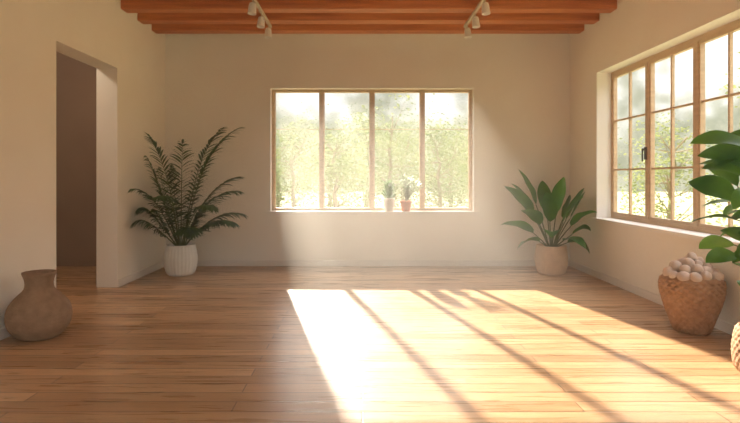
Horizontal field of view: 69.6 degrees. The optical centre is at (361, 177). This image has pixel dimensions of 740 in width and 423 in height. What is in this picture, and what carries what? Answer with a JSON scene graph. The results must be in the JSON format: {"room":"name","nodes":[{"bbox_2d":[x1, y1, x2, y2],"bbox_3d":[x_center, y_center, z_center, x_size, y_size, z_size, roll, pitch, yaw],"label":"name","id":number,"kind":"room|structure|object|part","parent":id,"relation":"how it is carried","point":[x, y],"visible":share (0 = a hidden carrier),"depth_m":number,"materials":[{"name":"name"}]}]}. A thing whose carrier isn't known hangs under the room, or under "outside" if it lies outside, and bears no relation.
{"room":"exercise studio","nodes":[
{"label":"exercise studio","id":0,"kind":"room"},
{"bbox_2d":[56,51,95,259],"bbox_3d":[-3.825,-0.413,5.500,1.550,3.340,4.600,0,0,0],"label":"wall","id":1,"kind":"structure","parent":0,"point":[75,79],"depth_m":7.60,"materials":[{"name":"beige paint"}]},
{"bbox_2d":[56,260,95,265],"bbox_3d":[-3.750,1.214,7.592,1.400,0.085,0.016,0,0,0],"label":"baseboard","id":2,"kind":"structure","parent":1,"relation":"attached to","point":[58,262],"depth_m":7.58,"materials":[{"name":"beige paint"}]},
{"bbox_2d":[0,0,164,328],"bbox_3d":[-2.930,-0.413,3.000,0.240,3.340,9.200,0,0,0],"label":"wall","id":3,"kind":"structure","parent":0,"point":[128,58],"depth_m":5.39,"materials":[{"name":"paint"}]},
{"bbox_2d":[0,261,163,339],"bbox_3d":[-2.802,1.214,3.000,0.016,0.085,9.200,0,0,0],"label":"baseboard","id":4,"kind":"structure","parent":3,"relation":"attached to","point":[4,334],"depth_m":6.50,"materials":[{"name":"paint"}]},
{"bbox_2d":[165,34,569,259],"bbox_3d":[0.085,-0.413,7.700,6.270,3.340,0.200,0,0,0],"label":"wall","id":5,"kind":"structure","parent":0,"point":[520,83],"depth_m":7.60,"materials":[{"name":"paint"}]},
{"bbox_2d":[272,90,471,210],"bbox_3d":[0.145,-0.403,7.725,2.910,1.760,0.070,0,0,0],"label":"frame","id":6,"kind":"object","parent":5,"relation":"attached to","point":[321,92],"visible":1,"depth_m":7.69,"materials":[{"name":"brown wood"}]},
{"bbox_2d":[275,93,468,207],"bbox_3d":[0.145,-0.403,7.728,2.820,1.670,0.035,0,0,0],"label":"bars","id":7,"kind":"object","parent":5,"relation":"attached to","point":[275,93],"visible":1,"depth_m":7.71,"materials":[{"name":"brown wood"}]},
{"bbox_2d":[270,88,473,210],"bbox_3d":[0.145,-0.403,7.644,2.910,1.760,0.093,0,0,0],"label":"lining","id":8,"kind":"object","parent":5,"relation":"attached to","point":[271,89],"visible":0.95,"depth_m":7.62,"materials":[{"name":"paint"}]},
{"bbox_2d":[265,211,478,213],"bbox_3d":[0.145,0.492,7.620,3.030,0.039,0.140,0,0,0],"label":"window sill","id":9,"kind":"structure","parent":5,"relation":"in","point":[266,212],"depth_m":7.55,"materials":[{"name":"paint"}]},
{"bbox_2d":[380,179,395,210],"bbox_3d":[0.374,0.243,7.610,0.224,0.460,0.208,0,0,0],"label":"potted succulent","id":10,"kind":"object","parent":9,"relation":"on","point":[389,201],"visible":1,"depth_m":7.57,"materials":[{"name":"green plant"}]},
{"bbox_2d":[383,198,394,210],"bbox_3d":[0.385,0.380,7.610,0.170,0.186,0.170,0,0,0],"label":"pot","id":11,"kind":"object","parent":10,"relation":"attached to","point":[388,202],"depth_m":7.55,"materials":[{"name":"white ceramic"}]},
{"bbox_2d":[398,174,423,210],"bbox_3d":[0.716,0.206,7.610,0.390,0.534,0.170,0,0,0],"label":"potted plant","id":12,"kind":"object","parent":9,"relation":"on","point":[405,204],"visible":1,"depth_m":7.60,"materials":[{"name":"plant"}]},
{"bbox_2d":[400,200,411,210],"bbox_3d":[0.630,0.397,7.610,0.170,0.152,0.170,0,0,0],"label":"pot","id":13,"kind":"object","parent":12,"relation":"attached to","point":[405,204],"depth_m":7.55,"materials":[{"name":"ceramic"}]},
{"bbox_2d":[197,260,568,265],"bbox_3d":[0.080,1.214,7.592,5.748,0.085,0.016,0,0,0],"label":"baseboard","id":14,"kind":"structure","parent":5,"relation":"attached to","point":[200,262],"depth_m":7.58,"materials":[{"name":"paint"}]},
{"bbox_2d":[152,24,583,33],"bbox_3d":[0.080,-2.027,7.185,5.780,0.113,0.170,0,0,0],"label":"ceiling beam","id":15,"kind":"structure","parent":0,"point":[157,28],"depth_m":7.10,"materials":[{"name":"brown wood"}]},
{"bbox_2d":[137,13,598,23],"bbox_3d":[0.080,-2.027,6.735,5.780,0.113,0.170,0,0,0],"label":"ceiling beam","id":16,"kind":"structure","parent":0,"point":[145,18],"depth_m":6.65,"materials":[{"name":"brown wood"}]},
{"bbox_2d":[121,0,616,12],"bbox_3d":[0.080,-2.027,6.275,5.780,0.113,0.170,0,0,0],"label":"ceiling beam","id":17,"kind":"structure","parent":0,"point":[129,6],"depth_m":6.19,"materials":[{"name":"brown wood"}]},
{"bbox_2d":[0,266,739,422],"bbox_3d":[-0.690,1.317,3.110,7.820,0.120,9.420,0,0,0],"label":"floor","id":18,"kind":"structure","parent":0,"point":[212,344],"depth_m":3.75,"materials":[{"name":"brown wood"}]},
{"bbox_2d":[4,269,72,340],"bbox_3d":[-2.560,1.000,4.220,0.467,0.513,0.467,0,0,-32],"label":"vase","id":19,"kind":"object","parent":18,"relation":"on","point":[41,311],"visible":1,"depth_m":4.09,"materials":[{"name":"brown ceramic"}]},
{"bbox_2d":[128,127,247,276],"bbox_3d":[-2.122,0.269,6.720,1.286,1.975,1.524,0,0,0],"label":"potted palm","id":20,"kind":"object","parent":18,"relation":"on","point":[180,258],"visible":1,"depth_m":6.76,"materials":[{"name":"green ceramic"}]},
{"bbox_2d":[163,242,197,276],"bbox_3d":[-2.360,1.059,6.930,0.429,0.396,0.429,0,0,0],"label":"pot","id":21,"kind":"object","parent":20,"relation":"attached to","point":[180,259],"depth_m":6.77,"materials":[{"name":"white ceramic"}]},
{"bbox_2d":[501,169,596,275],"bbox_3d":[2.346,0.570,6.907,1.099,1.374,1.090,0,0,0],"label":"potted plant","id":22,"kind":"object","parent":18,"relation":"on","point":[550,258],"visible":1,"depth_m":6.83,"materials":[{"name":"green plant"}]},
{"bbox_2d":[534,243,568,275],"bbox_3d":[2.490,1.069,7.000,0.424,0.376,0.424,0,0,0],"label":"pot","id":23,"kind":"object","parent":22,"relation":"attached to","point":[551,259],"depth_m":6.84,"materials":[{"name":"beige ceramic"}]},
{"bbox_2d":[658,252,726,335],"bbox_3d":[2.700,0.932,4.360,0.487,0.650,0.485,0,0,14],"label":"wicker basket","id":24,"kind":"object","parent":18,"relation":"on","point":[692,291],"visible":1,"depth_m":4.21,"materials":[{"name":"brown wicker"}]},
{"bbox_2d":[689,129,739,371],"bbox_3d":[2.524,0.455,3.453,0.656,1.604,0.714,0,0,-37],"label":"rubber plant","id":25,"kind":"object","parent":18,"relation":"on","point":[724,163],"visible":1,"depth_m":3.45,"materials":[{"name":"green plant"}]},
{"bbox_3d":[2.610,1.105,3.360,0.463,0.305,0.463,0,0,0],"label":"pot","id":26,"kind":"part","parent":25,"relation":"part of","materials":[{"name":"beige wicker"}]},
{"bbox_2d":[641,147,646,160],"bbox_3d":[3.121,-0.263,5.886,0.052,0.160,0.025,0,0,0],"label":"latch","id":27,"kind":"object","parent":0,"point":[644,149],"visible":1,"depth_m":5.88,"materials":[{"name":"brown metal"}]},
{"bbox_2d":[570,0,739,324],"bbox_3d":[3.095,-0.413,3.000,0.250,3.340,9.200,0,0,0],"label":"wall","id":28,"kind":"structure","parent":0,"point":[636,257],"depth_m":6.09,"materials":[{"name":"paint"}]},
{"bbox_2d":[569,260,734,334],"bbox_3d":[2.962,1.214,3.000,0.016,0.085,9.200,0,0,0],"label":"baseboard","id":29,"kind":"structure","parent":28,"relation":"attached to","point":[726,327],"depth_m":5.83,"materials":[{"name":"paint"}]},
{"bbox_2d":[591,217,739,246],"bbox_3d":[3.035,0.522,4.600,0.230,0.039,4.360,0,0,0],"label":"window sill","id":30,"kind":"structure","parent":28,"relation":"in","point":[689,234],"depth_m":5.30,"materials":[{"name":"paint"}]},
{"bbox_2d":[597,8,739,217],"bbox_3d":[3.058,-0.413,4.590,0.183,1.840,4.280,0,0,0],"label":"lining","id":31,"kind":"object","parent":28,"relation":"attached to","point":[603,76],"visible":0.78,"depth_m":6.73,"materials":[{"name":"paint"}]},
{"bbox_2d":[611,19,739,236],"bbox_3d":[3.178,-0.413,4.590,0.065,1.840,4.280,0,0,0],"label":"frame","id":32,"kind":"object","parent":28,"relation":"attached to","point":[697,39],"visible":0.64,"depth_m":5.25,"materials":[{"name":"brown wood"}]},
{"bbox_2d":[613,25,739,229],"bbox_3d":[3.180,-0.413,4.590,0.048,1.740,4.220,0,0,0],"label":"sash","id":33,"kind":"object","parent":28,"relation":"attached to","point":[729,32],"visible":0.81,"depth_m":5.44,"materials":[{"name":"brown wood"}]},
{"bbox_3d":[-0.690,-2.143,3.110,7.820,0.120,9.420,0,0,0],"label":"ceiling","id":34,"kind":"structure","parent":0,"visible":0},
{"bbox_2d":[247,0,271,38],"bbox_3d":[-1.188,-1.867,6.185,0.094,0.204,1.370,0,0,0],"label":"track light","id":35,"kind":"object","parent":34,"relation":"attached to","point":[262,19],"visible":1,"depth_m":6.21,"materials":[{"name":"metal"}]},
{"bbox_3d":[-1.180,-1.954,6.185,0.036,0.032,1.370,0,0,0],"label":"rail","id":36,"kind":"part","parent":35,"relation":"part of","materials":[{"name":"metal"}]},
{"bbox_2d":[464,0,489,38],"bbox_3d":[1.338,-1.867,6.185,0.094,0.204,1.370,0,0,0],"label":"track light","id":37,"kind":"object","parent":34,"relation":"attached to","point":[485,5],"visible":1,"depth_m":6.21,"materials":[{"name":"metal"}]},
{"bbox_3d":[1.330,-1.954,6.185,0.036,0.032,1.370,0,0,0],"label":"rail","id":38,"kind":"part","parent":37,"relation":"part of","materials":[{"name":"metal"}]},
{"label":"outside","id":39,"kind":"structure","parent":0,"visible":0},
{"bbox_2d":[280,192,739,226],"bbox_3d":[0.000,1.657,20.000,90.000,0.200,80.000,0,0,0],"label":"ground","id":40,"kind":"structure","parent":39,"point":[684,206],"depth_m":31.26,"materials":[{"name":"green plant"}]},
{"bbox_2d":[276,102,312,207],"bbox_3d":[-3.764,-0.835,23.169,4.162,4.824,3.571,0,0,-32],"label":"tree","id":41,"kind":"object","parent":40,"relation":"on","point":[282,140],"visible":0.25,"depth_m":22.89,"materials":[{"name":"green plant"}]},
{"bbox_2d":[276,104,346,207],"bbox_3d":[-2.629,-0.639,20.889,3.853,4.434,4.636,0,0,11],"label":"tree","id":42,"kind":"object","parent":40,"relation":"on","point":[295,145],"visible":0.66,"depth_m":20.53,"materials":[{"name":"green plant"}]},
{"bbox_2d":[290,125,365,207],"bbox_3d":[-1.536,-0.522,26.174,4.248,4.286,4.512,0,0,-5],"label":"tree","id":43,"kind":"object","parent":40,"relation":"on","point":[326,138],"visible":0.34,"depth_m":25.79,"materials":[{"name":"green plant"}]},
{"bbox_2d":[276,116,388,207],"bbox_3d":[-1.066,-0.336,19.169,4.108,3.902,3.868,0,0,-36],"label":"tree","id":44,"kind":"object","parent":40,"relation":"on","point":[346,167],"visible":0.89,"depth_m":19.04,"materials":[{"name":"green plant"}]},
{"bbox_2d":[315,103,418,207],"bbox_3d":[0.602,-1.029,24.222,5.458,5.220,4.536,0,0,-14],"label":"tree","id":45,"kind":"object","parent":40,"relation":"on","point":[367,123],"visible":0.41,"depth_m":24.00,"materials":[{"name":"green plant"}]},
{"bbox_2d":[345,94,462,207],"bbox_3d":[1.402,-1.221,21.184,4.146,5.602,4.833,0,0,-30],"label":"tree","id":46,"kind":"object","parent":40,"relation":"on","point":[392,132],"visible":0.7,"depth_m":20.99,"materials":[{"name":"green plant"}]},
{"bbox_2d":[364,108,451,207],"bbox_3d":[2.194,-0.878,26.386,4.270,4.914,5.138,0,0,42],"label":"tree","id":47,"kind":"object","parent":40,"relation":"on","point":[409,135],"visible":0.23,"depth_m":25.94,"materials":[{"name":"green plant"}]},
{"bbox_2d":[375,104,467,207],"bbox_3d":[2.631,-0.673,19.510,4.707,4.502,3.912,0,0,-32],"label":"tree","id":48,"kind":"object","parent":40,"relation":"on","point":[436,152],"visible":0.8,"depth_m":19.45,"materials":[{"name":"green plant"}]},
{"bbox_2d":[410,118,467,207],"bbox_3d":[3.953,-0.502,24.177,4.208,4.245,4.470,0,0,-40],"label":"tree","id":49,"kind":"object","parent":40,"relation":"on","point":[456,141],"visible":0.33,"depth_m":23.79,"materials":[{"name":"green plant"}]},
{"bbox_2d":[440,121,467,205],"bbox_3d":[5.371,-0.900,26.077,5.186,4.960,4.310,0,0,25],"label":"tree","id":50,"kind":"object","parent":40,"relation":"on","point":[449,121],"visible":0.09,"depth_m":26.04,"materials":[{"name":"green plant"}]},
{"bbox_2d":[446,125,467,207],"bbox_3d":[5.064,-0.284,20.799,3.996,3.796,3.763,0,0,-25],"label":"tree","id":51,"kind":"object","parent":40,"relation":"on","point":[466,173],"visible":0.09,"depth_m":20.89,"materials":[{"name":"green plant"}]},
{"bbox_2d":[617,110,724,221],"bbox_3d":[9.636,-0.243,16.463,3.921,3.712,3.673,0,0,-15],"label":"tree","id":52,"kind":"object","parent":40,"relation":"on","point":[668,188],"visible":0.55,"depth_m":16.42,"materials":[{"name":"green plant"}]},
{"bbox_2d":[706,51,739,226],"bbox_3d":[9.941,-0.998,10.769,4.481,5.157,5.392,0,0,-3],"label":"tree","id":53,"kind":"object","parent":40,"relation":"on","point":[734,86],"visible":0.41,"depth_m":12.23,"materials":[{"name":"green plant"}]},
{"bbox_2d":[710,68,739,226],"bbox_3d":[10.892,-0.826,13.292,4.146,4.805,3.557,0,0,40],"label":"tree","id":54,"kind":"object","parent":40,"relation":"on","point":[734,225],"visible":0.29,"depth_m":13.81,"materials":[{"name":"green plant"}]}
]}

